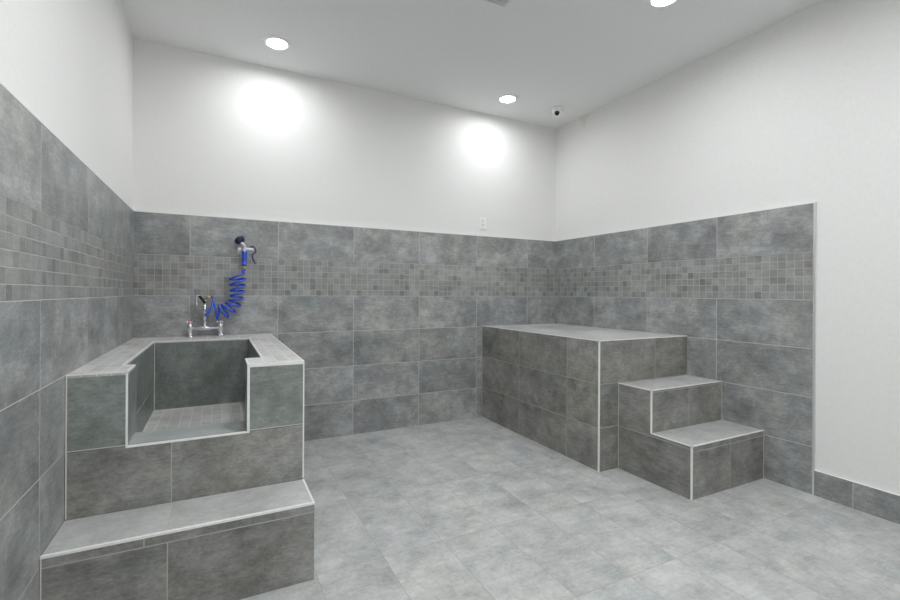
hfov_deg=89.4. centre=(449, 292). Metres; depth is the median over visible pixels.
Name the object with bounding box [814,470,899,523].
baseboard
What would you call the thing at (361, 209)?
wall
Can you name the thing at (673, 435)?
stairs
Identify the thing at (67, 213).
wall
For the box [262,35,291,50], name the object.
recessed light
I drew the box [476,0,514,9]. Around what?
ceiling vent
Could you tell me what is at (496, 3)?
grille
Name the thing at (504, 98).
recessed light
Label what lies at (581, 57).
ceiling
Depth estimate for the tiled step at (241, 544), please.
1.80 m
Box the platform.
[481,323,686,471]
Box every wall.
[0,0,133,599]
[132,38,555,440]
[555,0,899,494]
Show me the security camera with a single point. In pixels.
(556, 110)
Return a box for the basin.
[67,340,302,453]
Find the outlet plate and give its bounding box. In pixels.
[480,217,485,228]
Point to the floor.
(475, 508)
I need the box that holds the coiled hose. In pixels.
[204,269,245,319]
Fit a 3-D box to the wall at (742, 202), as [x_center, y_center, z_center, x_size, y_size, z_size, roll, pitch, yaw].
[2.618,-0.274,2.309,0.101,3.085,6.212,0,0,-27]
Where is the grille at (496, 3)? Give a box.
[485,0,509,6]
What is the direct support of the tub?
on the floor
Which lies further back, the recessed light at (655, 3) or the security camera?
the security camera
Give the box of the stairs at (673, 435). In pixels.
[618,375,763,500]
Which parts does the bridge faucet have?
spout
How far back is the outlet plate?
4.62 m
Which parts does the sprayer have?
lever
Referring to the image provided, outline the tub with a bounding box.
[65,334,303,520]
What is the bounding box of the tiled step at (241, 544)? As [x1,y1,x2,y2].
[40,479,314,599]
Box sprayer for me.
[234,236,256,268]
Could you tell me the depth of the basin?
2.20 m
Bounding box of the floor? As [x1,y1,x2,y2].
[240,417,899,599]
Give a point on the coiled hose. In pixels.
(233, 310)
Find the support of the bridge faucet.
on the tub
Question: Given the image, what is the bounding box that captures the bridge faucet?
[185,295,224,337]
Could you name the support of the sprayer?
hanging from the wall hook
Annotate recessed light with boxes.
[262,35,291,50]
[497,94,518,103]
[646,0,677,7]
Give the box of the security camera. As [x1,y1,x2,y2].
[552,106,563,116]
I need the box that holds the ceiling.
[121,0,822,128]
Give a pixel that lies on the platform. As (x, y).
(554, 386)

